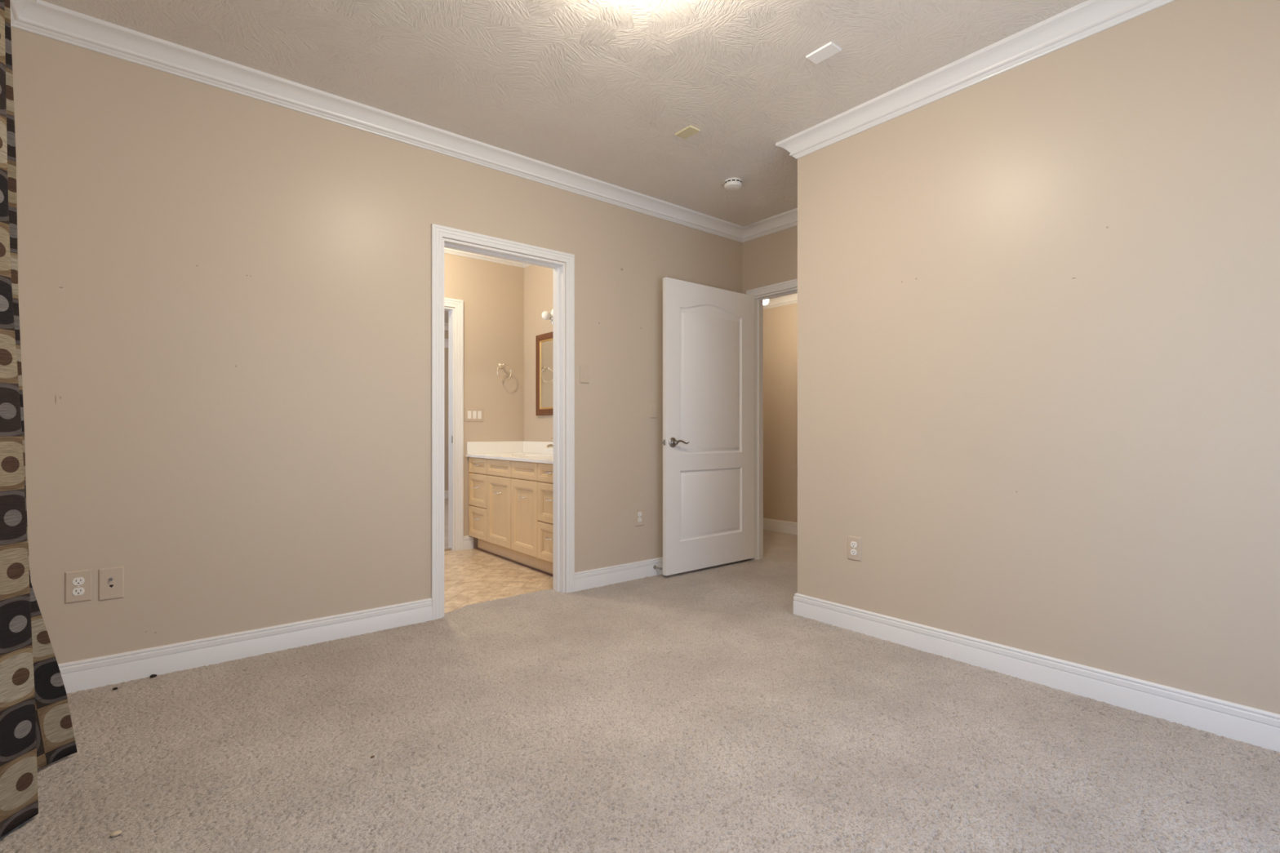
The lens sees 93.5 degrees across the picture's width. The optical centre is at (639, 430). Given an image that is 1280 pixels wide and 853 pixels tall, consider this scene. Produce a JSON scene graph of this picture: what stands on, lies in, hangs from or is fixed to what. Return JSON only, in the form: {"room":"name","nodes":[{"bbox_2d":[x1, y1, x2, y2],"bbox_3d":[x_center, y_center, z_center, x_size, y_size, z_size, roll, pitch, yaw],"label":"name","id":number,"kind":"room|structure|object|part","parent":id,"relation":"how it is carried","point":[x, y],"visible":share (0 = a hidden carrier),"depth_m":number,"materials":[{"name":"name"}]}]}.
{"room":"empty bedroom","nodes":[
{"label":"empty bedroom","id":0,"kind":"room"},
{"bbox_2d":[10,26,742,663],"bbox_3d":[-0.849,-0.246,3.476,4.178,2.652,0.120,0,0,-39],"label":"wall","id":1,"kind":"structure","parent":0,"point":[224,296],"depth_m":2.67,"materials":[{"name":"paint"}]},
{"bbox_2d":[64,568,92,603],"bbox_3d":[-2.165,0.601,2.320,0.077,0.121,0.009,0,0,-39],"label":"wall outlet","id":2,"kind":"object","parent":1,"relation":"attached to","point":[77,584],"visible":1,"depth_m":2.32,"materials":[{"name":"beige paint"}]},
{"bbox_2d":[72,587,84,595],"bbox_3d":[-2.163,0.620,2.317,0.034,0.028,0.003,0,0,-39],"label":"receptacle","id":3,"kind":"object","parent":2,"relation":"attached to","point":[76,591],"depth_m":2.32,"materials":[{"name":"grey plastic"}]},
{"bbox_2d":[72,577,84,585],"bbox_3d":[-2.163,0.581,2.317,0.034,0.028,0.003,0,0,-39],"label":"receptacle","id":4,"kind":"object","parent":2,"relation":"attached to","point":[76,580],"depth_m":2.32,"materials":[{"name":"grey plastic"}]},
{"bbox_2d":[98,566,124,600],"bbox_3d":[-2.088,0.605,2.377,0.077,0.125,0.017,0,0,-39],"label":"outlet","id":5,"kind":"object","parent":1,"relation":"attached to","point":[111,580],"visible":1,"depth_m":2.38,"materials":[{"name":"beige paint"}]},
{"bbox_2d":[57,598,431,693],"bbox_3d":[-0.589,0.959,1.320,1.557,0.142,3.550,0,0,-39],"label":"baseboard","id":6,"kind":"structure","parent":1,"relation":"attached to","point":[115,668],"depth_m":2.62,"materials":[{"name":"white paint"}]},
{"bbox_2d":[431,223,574,620],"bbox_3d":[-0.800,-0.032,3.516,0.892,2.124,0.155,0,0,-39],"label":"door frame","id":7,"kind":"structure","parent":1,"relation":"attached to","point":[438,232],"depth_m":3.62,"materials":[{"name":"white paint"}]},
{"bbox_2d":[579,364,589,383],"bbox_3d":[-0.349,-0.355,3.800,0.070,0.112,0.010,0,0,-39],"label":"light switch","id":8,"kind":"object","parent":1,"relation":"attached to","point":[584,370],"visible":1,"depth_m":3.80,"materials":[{"name":"beige paint"}]},
{"bbox_2d":[574,556,662,591],"bbox_3d":[0.213,0.959,4.229,1.579,0.142,0.057,0,0,-39],"label":"baseboard","id":9,"kind":"structure","parent":1,"relation":"attached to","point":[585,580],"depth_m":3.95,"materials":[{"name":"white paint"}]},
{"bbox_2d":[653,564,662,569],"bbox_3d":[0.124,0.942,4.127,0.026,0.026,0.074,0,0,-39],"label":"door stop","id":10,"kind":"object","parent":9,"relation":"attached to","point":[655,566],"visible":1,"depth_m":4.13,"materials":[{"name":"grey metal"}]},
{"bbox_2d":[635,507,644,526],"bbox_3d":[-0.003,0.586,4.083,0.077,0.124,0.009,0,0,-39],"label":"wall outlet","id":11,"kind":"object","parent":1,"relation":"attached to","point":[639,512],"visible":1,"depth_m":4.08,"materials":[{"name":"beige paint"}]},
{"bbox_2d":[649,401,657,417],"bbox_3d":[0.097,-0.142,4.164,0.072,0.113,0.010,0,0,-39],"label":"light switch","id":12,"kind":"object","parent":1,"relation":"attached to","point":[653,405],"visible":1,"depth_m":4.16,"materials":[{"name":"beige paint"}]},
{"bbox_2d":[444,329,448,490],"bbox_3d":[-3.788,-0.246,8.202,3.700,2.652,0.100,0,0,-39],"label":"wall","id":13,"kind":"structure","parent":0,"point":[446,332],"depth_m":8.89,"materials":[{"name":"beige paint"}]},
{"bbox_2d":[444,338,448,347],"bbox_3d":[-3.741,-1.286,8.144,3.700,0.128,0.050,0,0,-39],"label":"trim","id":14,"kind":"structure","parent":13,"relation":"attached to","point":[446,340],"depth_m":8.86,"materials":[{"name":"white paint"}]},
{"bbox_2d":[444,490,448,498],"bbox_3d":[-3.752,0.959,8.157,3.700,0.142,0.016,0,0,-39],"label":"baseboard","id":15,"kind":"structure","parent":13,"relation":"attached to","point":[446,492],"depth_m":8.87,"materials":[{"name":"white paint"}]},
{"bbox_2d":[444,323,448,330],"bbox_3d":[-3.730,-1.528,8.131,3.700,0.091,0.084,0,0,-39],"label":"crown molding","id":16,"kind":"structure","parent":13,"relation":"attached to","point":[446,325],"depth_m":8.85,"materials":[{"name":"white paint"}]},
{"bbox_2d":[444,253,524,547],"bbox_3d":[-1.154,-0.246,5.472,4.730,2.652,0.100,0,0,-39],"label":"wall","id":17,"kind":"structure","parent":0,"point":[492,293],"depth_m":5.27,"materials":[{"name":"beige paint"}]},
{"bbox_2d":[444,297,463,551],"bbox_3d":[-1.891,-0.038,4.871,0.908,2.137,0.135,0,0,-39],"label":"door frame","id":18,"kind":"structure","parent":17,"relation":"attached to","point":[455,313],"depth_m":5.09,"materials":[{"name":"white paint"}]},
{"bbox_2d":[463,535,473,549],"bbox_3d":[-1.469,0.971,5.141,0.093,0.142,0.016,0,0,-39],"label":"baseboard","id":19,"kind":"structure","parent":17,"relation":"attached to","point":[468,540],"depth_m":5.14,"materials":[{"name":"white paint"}]},
{"bbox_2d":[464,408,483,421],"bbox_3d":[-1.426,-0.136,5.180,0.168,0.116,0.010,0,0,-39],"label":"light switch","id":20,"kind":"object","parent":17,"relation":"attached to","point":[470,414],"visible":1,"depth_m":5.17,"materials":[{"name":"beige paint"}]},
{"bbox_2d":[444,247,530,267],"bbox_3d":[-1.453,-1.528,4.112,2.348,0.091,1.630,0,0,-39],"label":"crown molding","id":21,"kind":"structure","parent":17,"relation":"attached to","point":[448,251],"depth_m":5.23,"materials":[{"name":"white paint"}]},
{"bbox_2d":[496,362,511,380],"bbox_3d":[-1.210,-0.523,5.317,0.143,0.160,0.070,0,0,-39],"label":"towel ring","id":22,"kind":"object","parent":17,"relation":"attached to","point":[500,365],"visible":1,"depth_m":5.31,"materials":[{"name":"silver metal"}]},
{"bbox_3d":[-1.215,-0.578,5.314,0.050,0.050,0.070,0,0,-39],"label":"post","id":23,"kind":"part","parent":22,"relation":"part of","materials":[{"name":"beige metal"}]},
{"bbox_2d":[524,264,553,441],"bbox_3d":[-0.504,-0.246,4.886,0.100,2.652,1.630,0,0,-39],"label":"wall","id":24,"kind":"structure","parent":0,"point":[538,280],"depth_m":5.34,"materials":[{"name":"beige paint"}]},
{"bbox_2d":[466,440,553,453],"bbox_3d":[-0.755,0.147,4.682,0.545,0.103,1.627,0,0,-39],"label":"backsplash","id":25,"kind":"structure","parent":24,"relation":"attached to","point":[473,447],"depth_m":5.27,"materials":[{"name":"white stone"}]},
{"bbox_2d":[535,331,553,415],"bbox_3d":[-0.608,-0.481,4.913,0.025,0.701,0.942,0,0,-39],"label":"wall mirror","id":26,"kind":"object","parent":24,"relation":"attached to","point":[544,342],"visible":0.37,"depth_m":5.18,"materials":[{"name":"brown wood"}]},
{"bbox_3d":[-0.602,-0.481,4.918,0.006,0.591,0.832,0,0,-39],"label":"glass","id":27,"kind":"part","parent":26,"relation":"part of","materials":[{"name":"white mirror"}]},
{"bbox_2d":[541,308,553,326],"bbox_3d":[-0.658,-0.925,4.884,0.139,0.130,0.430,0,0,-39],"label":"vanity light","id":28,"kind":"object","parent":24,"relation":"attached to","point":[545,315],"visible":0.34,"depth_m":4.96,"materials":[{"name":"white glass"}]},
{"bbox_3d":[-0.777,-0.952,4.980,0.076,0.076,0.076,0,0,-39],"label":"globe bulb","id":29,"kind":"part","parent":28,"relation":"part of","materials":[{"name":"white glass"}]},
{"bbox_2d":[40,0,1087,323],"bbox_3d":[-0.927,-1.602,4.600,5.480,0.060,9.300,0,0,-39],"label":"ceiling","id":30,"kind":"structure","parent":0,"point":[601,90],"depth_m":2.58,"materials":[{"name":"beige paint"}]},
{"bbox_2d":[675,124,700,138],"bbox_3d":[0.250,-1.567,3.164,0.074,0.010,0.116,0,0,-39],"label":"cover plate","id":31,"kind":"object","parent":30,"relation":"attached to","point":[689,131],"visible":1,"depth_m":3.16,"materials":[{"name":"beige plastic"}]},
{"bbox_2d":[724,177,742,191],"bbox_3d":[0.587,-1.550,3.793,0.112,0.045,0.112,0,0,-39],"label":"smoke detector","id":32,"kind":"object","parent":30,"relation":"attached to","point":[731,184],"visible":1,"depth_m":3.76,"materials":[{"name":"white plastic"}]},
{"bbox_2d":[805,41,841,63],"bbox_3d":[0.763,-1.567,2.500,0.074,0.010,0.122,0,0,-39],"label":"cover plate","id":33,"kind":"object","parent":30,"relation":"attached to","point":[827,51],"visible":1,"depth_m":2.49,"materials":[{"name":"white plastic"}]},
{"bbox_2d":[0,497,1279,852],"bbox_3d":[-0.914,1.024,4.622,5.232,0.053,9.082,0,0,-39],"label":"floor","id":34,"kind":"structure","parent":0,"point":[694,711],"depth_m":1.90,"materials":[{"name":"beige carpet"}]},
{"bbox_2d":[109,830,121,836],"bbox_3d":[-1.296,0.996,1.487,0.023,0.010,0.015,0,0,-39],"label":"crumb","id":35,"kind":"object","parent":34,"relation":"on","point":[117,833],"visible":1,"depth_m":1.48,"materials":[{"name":"beige food"}]},
{"bbox_2d":[444,547,452,551],"bbox_3d":[-1.893,1.004,4.864,0.748,0.020,0.044,0,0,-39],"label":"threshold","id":36,"kind":"object","parent":34,"relation":"on","point":[447,548],"visible":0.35,"depth_m":5.07,"materials":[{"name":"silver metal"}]},
{"bbox_2d":[468,457,553,576],"bbox_3d":[-0.787,0.619,4.709,0.558,0.787,1.540,0,0,-39],"label":"vanity cabinet","id":37,"kind":"object","parent":34,"relation":"on","point":[511,502],"visible":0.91,"depth_m":4.53,"materials":[{"name":"brown wood"}]},
{"bbox_3d":[-1.349,0.769,5.013,0.018,0.259,0.351,0,0,-39],"label":"drawer","id":38,"kind":"part","parent":37,"relation":"part of","materials":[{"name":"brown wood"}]},
{"bbox_3d":[-1.349,0.292,5.013,0.018,0.129,0.351,0,0,-39],"label":"drawer","id":39,"kind":"part","parent":37,"relation":"part of","materials":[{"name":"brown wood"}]},
{"bbox_3d":[-1.349,0.498,5.013,0.018,0.271,0.351,0,0,-39],"label":"drawer","id":40,"kind":"part","parent":37,"relation":"part of","materials":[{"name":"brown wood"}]},
{"bbox_3d":[-1.105,0.292,4.714,0.018,0.129,0.411,0,0,-39],"label":"false drawer","id":41,"kind":"part","parent":37,"relation":"part of","materials":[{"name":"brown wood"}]},
{"bbox_3d":[-1.105,0.631,4.714,0.018,0.536,0.411,0,0,-39],"label":"door","id":42,"kind":"part","parent":37,"relation":"part of","materials":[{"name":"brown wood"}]},
{"bbox_2d":[466,440,553,463],"bbox_3d":[-0.758,0.204,4.680,0.551,0.217,1.627,0,0,-39],"label":"countertop","id":43,"kind":"structure","parent":37,"relation":"on","point":[517,451],"depth_m":5.18,"materials":[{"name":"white stone"}]},
{"bbox_2d":[546,438,553,448],"bbox_3d":[-0.688,0.128,4.859,0.156,0.138,0.054,0,0,-39],"label":"faucet","id":44,"kind":"object","parent":43,"relation":"on","point":[549,445],"visible":0.2,"depth_m":4.83,"materials":[{"name":"silver metal"}]},
{"bbox_3d":[-0.698,0.136,4.851,0.130,0.052,0.028,0,0,-39],"label":"spout","id":45,"kind":"part","parent":44,"relation":"part of","materials":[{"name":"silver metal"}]},
{"bbox_3d":[-0.844,0.292,4.395,0.018,0.129,0.400,0,0,-39],"label":"false drawer","id":46,"kind":"part","parent":37,"relation":"part of","materials":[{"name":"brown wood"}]},
{"bbox_3d":[-0.844,0.631,4.395,0.018,0.536,0.400,0,0,-39],"label":"door","id":47,"kind":"part","parent":37,"relation":"part of","materials":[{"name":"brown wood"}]},
{"bbox_3d":[-0.603,0.769,4.099,0.018,0.259,0.354,0,0,-39],"label":"drawer","id":48,"kind":"part","parent":37,"relation":"part of","materials":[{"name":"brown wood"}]},
{"bbox_3d":[-0.603,0.498,4.099,0.018,0.271,0.354,0,0,-39],"label":"drawer","id":49,"kind":"part","parent":37,"relation":"part of","materials":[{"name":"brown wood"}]},
{"bbox_3d":[-0.603,0.292,4.099,0.018,0.129,0.354,0,0,-39],"label":"drawer","id":50,"kind":"part","parent":37,"relation":"part of","materials":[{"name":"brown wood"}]},
{"bbox_2d":[742,225,797,297],"bbox_3d":[1.042,-0.246,4.541,0.100,2.652,4.120,0,0,-39],"label":"wall","id":51,"kind":"structure","parent":0,"point":[771,259],"depth_m":4.54,"materials":[{"name":"beige paint"}]},
{"bbox_2d":[662,277,754,575],"bbox_3d":[0.516,-0.028,4.367,0.922,2.020,0.140,0,0,-39],"label":"door","id":52,"kind":"structure","parent":51,"relation":"in","point":[708,331],"depth_m":4.31,"materials":[{"name":"white paint"}]},
{"bbox_3d":[0.293,0.078,4.107,0.121,0.030,0.019,0,0,-37],"label":"lever","id":53,"kind":"part","parent":52,"relation":"part of","materials":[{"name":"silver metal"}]},
{"bbox_2d":[746,278,797,559],"bbox_3d":[1.217,-0.032,4.326,0.135,2.124,1.067,0,0,-39],"label":"door frame","id":54,"kind":"structure","parent":51,"relation":"attached to","point":[758,300],"depth_m":4.67,"materials":[{"name":"white paint"}]},
{"bbox_2d":[763,302,797,522],"bbox_3d":[2.005,-0.246,5.262,0.100,2.652,4.220,0,0,-39],"label":"wall","id":55,"kind":"structure","parent":0,"point":[780,322],"depth_m":5.94,"materials":[{"name":"beige paint"}]},
{"bbox_2d":[763,518,797,534],"bbox_3d":[1.928,0.959,5.264,0.016,0.142,4.120,0,0,-39],"label":"baseboard","id":56,"kind":"structure","parent":55,"relation":"attached to","point":[784,526],"depth_m":5.92,"materials":[{"name":"white paint"}]},
{"bbox_2d":[763,293,797,309],"bbox_3d":[1.902,-1.274,5.243,0.084,0.091,4.120,0,0,-39],"label":"crown molding","id":57,"kind":"structure","parent":55,"relation":"attached to","point":[789,299],"depth_m":5.88,"materials":[{"name":"white paint"}]},
{"bbox_2d":[797,0,1279,714],"bbox_3d":[1.695,-0.246,2.351,0.120,2.652,2.500,0,0,-39],"label":"wall","id":58,"kind":"structure","parent":0,"point":[1038,299],"depth_m":2.32,"materials":[{"name":"paint"}]},
{"bbox_2d":[9,0,1174,242],"bbox_3d":[0.369,-1.528,2.101,4.028,0.091,3.550,0,0,-39],"label":"crown molding","id":59,"kind":"structure","parent":58,"relation":"attached to","point":[1088,18],"depth_m":2.69,"materials":[{"name":"white paint"}]},
{"bbox_2d":[847,535,861,561],"bbox_3d":[1.072,0.590,3.013,0.009,0.119,0.075,0,0,-39],"label":"wall outlet","id":60,"kind":"object","parent":58,"relation":"attached to","point":[854,543],"visible":1,"depth_m":3.01,"materials":[{"name":"beige paint"}]},
{"bbox_2d":[850,549,857,555],"bbox_3d":[1.070,0.610,3.011,0.003,0.028,0.034,0,0,-39],"label":"receptacle","id":61,"kind":"object","parent":60,"relation":"attached to","point":[853,552],"depth_m":3.01,"materials":[{"name":"grey plastic"}]},
{"bbox_2d":[850,541,857,547],"bbox_3d":[1.070,0.571,3.011,0.003,0.028,0.034,0,0,-39],"label":"receptacle","id":62,"kind":"object","parent":60,"relation":"attached to","point":[853,544],"depth_m":3.01,"materials":[{"name":"grey plastic"}]},
{"bbox_2d":[793,592,1279,752],"bbox_3d":[1.932,0.959,2.656,0.904,0.142,2.433,0,0,-39],"label":"baseboard","id":63,"kind":"structure","parent":58,"relation":"attached to","point":[1255,726],"depth_m":2.30,"materials":[{"name":"white paint"}]},
{"bbox_3d":[1.508,-1.333,4.921,1.102,0.030,4.120,0,0,-39],"label":"ceiling","id":64,"kind":"structure","parent":0,"visible":0},
{"bbox_2d":[763,299,768,304],"bbox_3d":[1.079,-1.203,5.195,0.120,0.230,0.120,0,0,-39],"label":"hall ceiling light","id":65,"kind":"object","parent":64,"relation":"attached to","point":[766,301],"visible":0.27,"depth_m":5.17,"materials":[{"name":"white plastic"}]},
{"bbox_3d":[-1.212,-0.246,0.734,0.150,2.652,3.670,0,0,-39],"label":"wall window","id":66,"kind":"structure","parent":0,"visible":0},
{"bbox_3d":[-1.085,-1.352,0.773,0.097,0.040,2.714,0,0,-39],"label":"curtain rod","id":67,"kind":"object","parent":66,"relation":"attached to","visible":0},
{"bbox_2d":[0,0,77,837],"bbox_3d":[-1.404,-0.175,1.277,0.215,2.330,1.311,0,0,-39],"label":"curtain","id":68,"kind":"object","parent":67,"relation":"hanging from","point":[37,731],"visible":1,"depth_m":1.52,"materials":[{"name":"multicoloured fabric"}]}
]}

